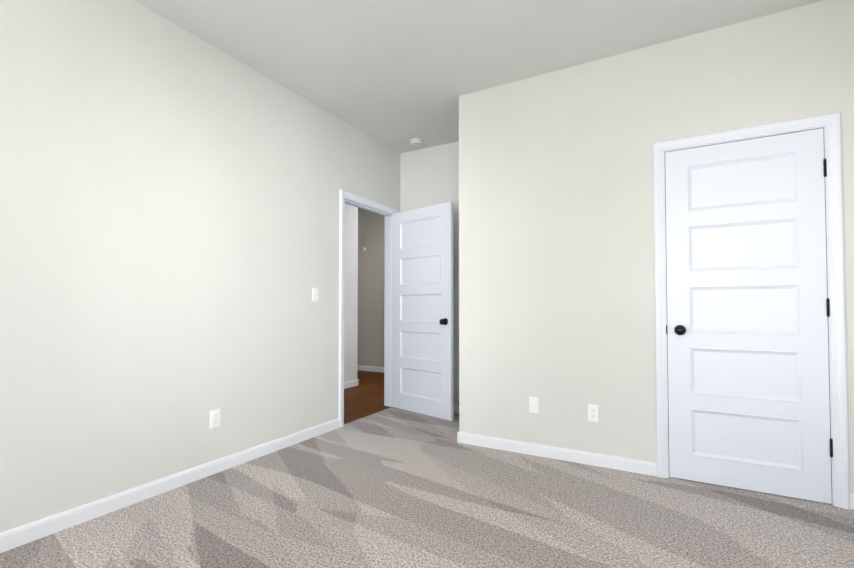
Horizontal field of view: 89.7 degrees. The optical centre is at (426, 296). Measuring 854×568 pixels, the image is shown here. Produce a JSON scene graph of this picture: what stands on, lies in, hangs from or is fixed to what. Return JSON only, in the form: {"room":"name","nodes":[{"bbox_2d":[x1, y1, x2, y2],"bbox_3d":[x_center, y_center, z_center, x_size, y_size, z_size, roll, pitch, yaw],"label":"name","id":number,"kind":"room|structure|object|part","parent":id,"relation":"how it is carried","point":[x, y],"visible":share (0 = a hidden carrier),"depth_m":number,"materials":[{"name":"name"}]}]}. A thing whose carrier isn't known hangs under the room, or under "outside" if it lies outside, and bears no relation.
{"room":"empty bedroom","nodes":[
{"label":"empty bedroom","id":0,"kind":"room"},
{"bbox_2d":[0,0,399,532],"bbox_3d":[-1.384,-0.239,2.844,0.120,2.740,7.820,-1,-2,29],"label":"wall","id":1,"kind":"structure","parent":0,"point":[169,219],"depth_m":2.42,"materials":[{"name":"paint"}]},
{"bbox_2d":[0,418,339,552],"bbox_3d":[-1.974,1.061,1.621,0.014,0.082,4.925,-1,-2,29],"label":"baseboard","id":2,"kind":"structure","parent":1,"relation":"attached to","point":[32,531],"depth_m":2.35,"materials":[{"name":"white paint"}]},
{"bbox_2d":[210,409,219,428],"bbox_3d":[-1.353,0.784,2.745,0.008,0.114,0.070,-1,-2,29],"label":"electrical outlet","id":3,"kind":"object","parent":1,"relation":"attached to","point":[214,418],"visible":1,"depth_m":2.74,"materials":[{"name":"white plastic"}]},
{"bbox_2d":[312,288,318,301],"bbox_3d":[-0.913,-0.013,3.538,0.019,0.114,0.070,-1,-2,29],"label":"light switch","id":4,"kind":"object","parent":1,"relation":"attached to","point":[315,294],"visible":1,"depth_m":3.54,"materials":[{"name":"white plastic"}]},
{"bbox_2d":[339,189,398,427],"bbox_3d":[-0.600,0.112,4.239,0.160,2.105,0.943,-1,-2,29],"label":"door frame","id":5,"kind":"structure","parent":1,"relation":"attached to","point":[344,194],"depth_m":4.36,"materials":[{"name":"white paint"}]},
{"bbox_2d":[392,201,453,420],"bbox_3d":[-0.061,0.140,4.263,0.807,2.030,0.168,-1,-2,43],"label":"entry door","id":6,"kind":"structure","parent":1,"relation":"in","point":[422,311],"depth_m":4.22,"materials":[{"name":"white paint"}]},
{"bbox_3d":[0.184,0.239,4.031,0.065,0.065,0.168,-1,-2,43],"label":"knob","id":7,"kind":"part","parent":6,"relation":"part of","materials":[{"name":"black metal"}]},
{"bbox_2d":[344,203,357,381],"bbox_3d":[-3.485,-0.226,3.389,2.080,2.740,6.720,-1,-2,29],"label":"wall","id":8,"kind":"structure","parent":0,"point":[351,298],"depth_m":5.69,"materials":[{"name":"paint"}]},
{"bbox_2d":[344,379,358,388],"bbox_3d":[-1.728,1.126,4.353,0.014,0.082,3.294,-1,-2,29],"label":"baseboard","id":9,"kind":"structure","parent":8,"relation":"attached to","point":[352,383],"depth_m":5.65,"materials":[{"name":"white paint"}]},
{"bbox_2d":[344,370,390,423],"bbox_3d":[-1.145,1.179,2.746,7.000,0.100,7.940,-1,-2,29],"label":"floor","id":10,"kind":"structure","parent":0,"point":[364,398],"depth_m":5.01,"materials":[{"name":"brown wood"}]},
{"bbox_2d":[357,208,384,366],"bbox_3d":[0.763,-0.159,6.191,7.000,2.740,0.120,-1,-2,29],"label":"wall","id":11,"kind":"structure","parent":0,"point":[371,277],"depth_m":7.06,"materials":[{"name":"paint"}]},
{"bbox_2d":[357,365,383,372],"bbox_3d":[-0.823,1.189,6.970,3.200,0.082,0.014,-1,-2,29],"label":"baseboard","id":12,"kind":"structure","parent":11,"relation":"attached to","point":[362,368],"depth_m":7.02,"materials":[{"name":"white paint"}]},
{"bbox_2d":[0,407,853,567],"bbox_3d":[-0.138,1.141,1.163,3.698,0.100,6.160,-1,-2,29],"label":"floor carpet","id":13,"kind":"object","parent":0,"point":[392,487],"visible":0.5,"depth_m":2.15,"materials":[{"name":"grey carpet"}]},
{"bbox_2d":[400,141,458,403],"bbox_3d":[1.291,-0.215,3.857,3.560,2.740,0.120,-1,-2,29],"label":"wall","id":14,"kind":"structure","parent":0,"point":[429,176],"depth_m":4.46,"materials":[{"name":"paint"}]},
{"bbox_2d":[453,404,458,412],"bbox_3d":[0.178,1.126,4.356,1.100,0.082,0.040,-1,-2,29],"label":"baseboard","id":15,"kind":"structure","parent":14,"relation":"attached to","point":[455,406],"depth_m":4.30,"materials":[{"name":"white paint"}]},
{"bbox_2d":[134,0,822,152],"bbox_3d":[-1.145,-1.671,2.814,7.000,0.120,7.940,-1,-2,29],"label":"ceiling","id":16,"kind":"structure","parent":0,"point":[397,75],"depth_m":2.71,"materials":[{"name":"paint"}]},
{"bbox_2d":[363,209,365,250],"bbox_3d":[-0.983,-1.115,6.779,0.042,0.800,0.040,-1,-2,29],"label":"pull cord","id":17,"kind":"object","parent":16,"relation":"hanging from","point":[364,248],"visible":0.73,"depth_m":6.77,"materials":[{"name":"grey plastic"}]},
{"bbox_2d":[410,138,422,145],"bbox_3d":[-0.111,-1.551,4.353,0.132,0.046,0.132,-1,-2,29],"label":"smoke detector","id":18,"kind":"object","parent":16,"relation":"attached to","point":[415,142],"visible":1,"depth_m":4.31,"materials":[{"name":"white plastic"}]},
{"bbox_2d":[459,0,853,492],"bbox_3d":[1.356,-0.239,2.847,2.460,2.740,0.120,-1,-2,29],"label":"wall","id":19,"kind":"structure","parent":0,"point":[556,267],"depth_m":2.90,"materials":[{"name":"paint"}]},
{"bbox_2d":[529,397,538,413],"bbox_3d":[0.764,0.781,3.076,0.070,0.114,0.016,-1,-2,29],"label":"outlet","id":20,"kind":"object","parent":19,"relation":"attached to","point":[533,404],"visible":1,"depth_m":3.08,"materials":[{"name":"white plastic"}]},
{"bbox_2d":[457,431,656,475],"bbox_3d":[0.839,1.094,3.028,1.379,0.082,0.014,-1,-2,29],"label":"baseboard","id":21,"kind":"structure","parent":19,"relation":"attached to","point":[571,455],"depth_m":2.97,"materials":[{"name":"white paint"}]},
{"bbox_2d":[588,404,598,421],"bbox_3d":[1.115,0.787,2.884,0.070,0.114,0.008,-1,-2,29],"label":"outlet","id":22,"kind":"object","parent":19,"relation":"attached to","point":[593,413],"visible":1,"depth_m":2.88,"materials":[{"name":"white plastic"}]},
{"bbox_2d":[665,128,831,503],"bbox_3d":[1.840,0.102,2.522,0.764,2.030,0.168,-1,-2,29],"label":"closet door","id":23,"kind":"structure","parent":19,"relation":"in","point":[748,371],"depth_m":2.49,"materials":[{"name":"white paint"}]},
{"bbox_3d":[1.554,0.211,2.679,0.108,0.065,0.168,-1,-2,29],"label":"knob","id":24,"kind":"part","parent":23,"relation":"part of","materials":[{"name":"black metal"}]},
{"bbox_2d":[653,112,849,508],"bbox_3d":[1.863,0.094,2.556,0.802,2.060,0.120,-1,-2,29],"label":"door frame","id":25,"kind":"structure","parent":19,"relation":"attached to","point":[829,351],"depth_m":2.37,"materials":[{"name":"white paint"}]},
{"bbox_2d":[823,159,832,456],"bbox_3d":[2.170,0.057,2.328,0.012,1.611,0.038,-1,-2,29],"label":"closet door hinge","id":26,"kind":"object","parent":19,"relation":"attached to","point":[828,307],"visible":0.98,"depth_m":2.31,"materials":[{"name":"black metal"}]}
]}

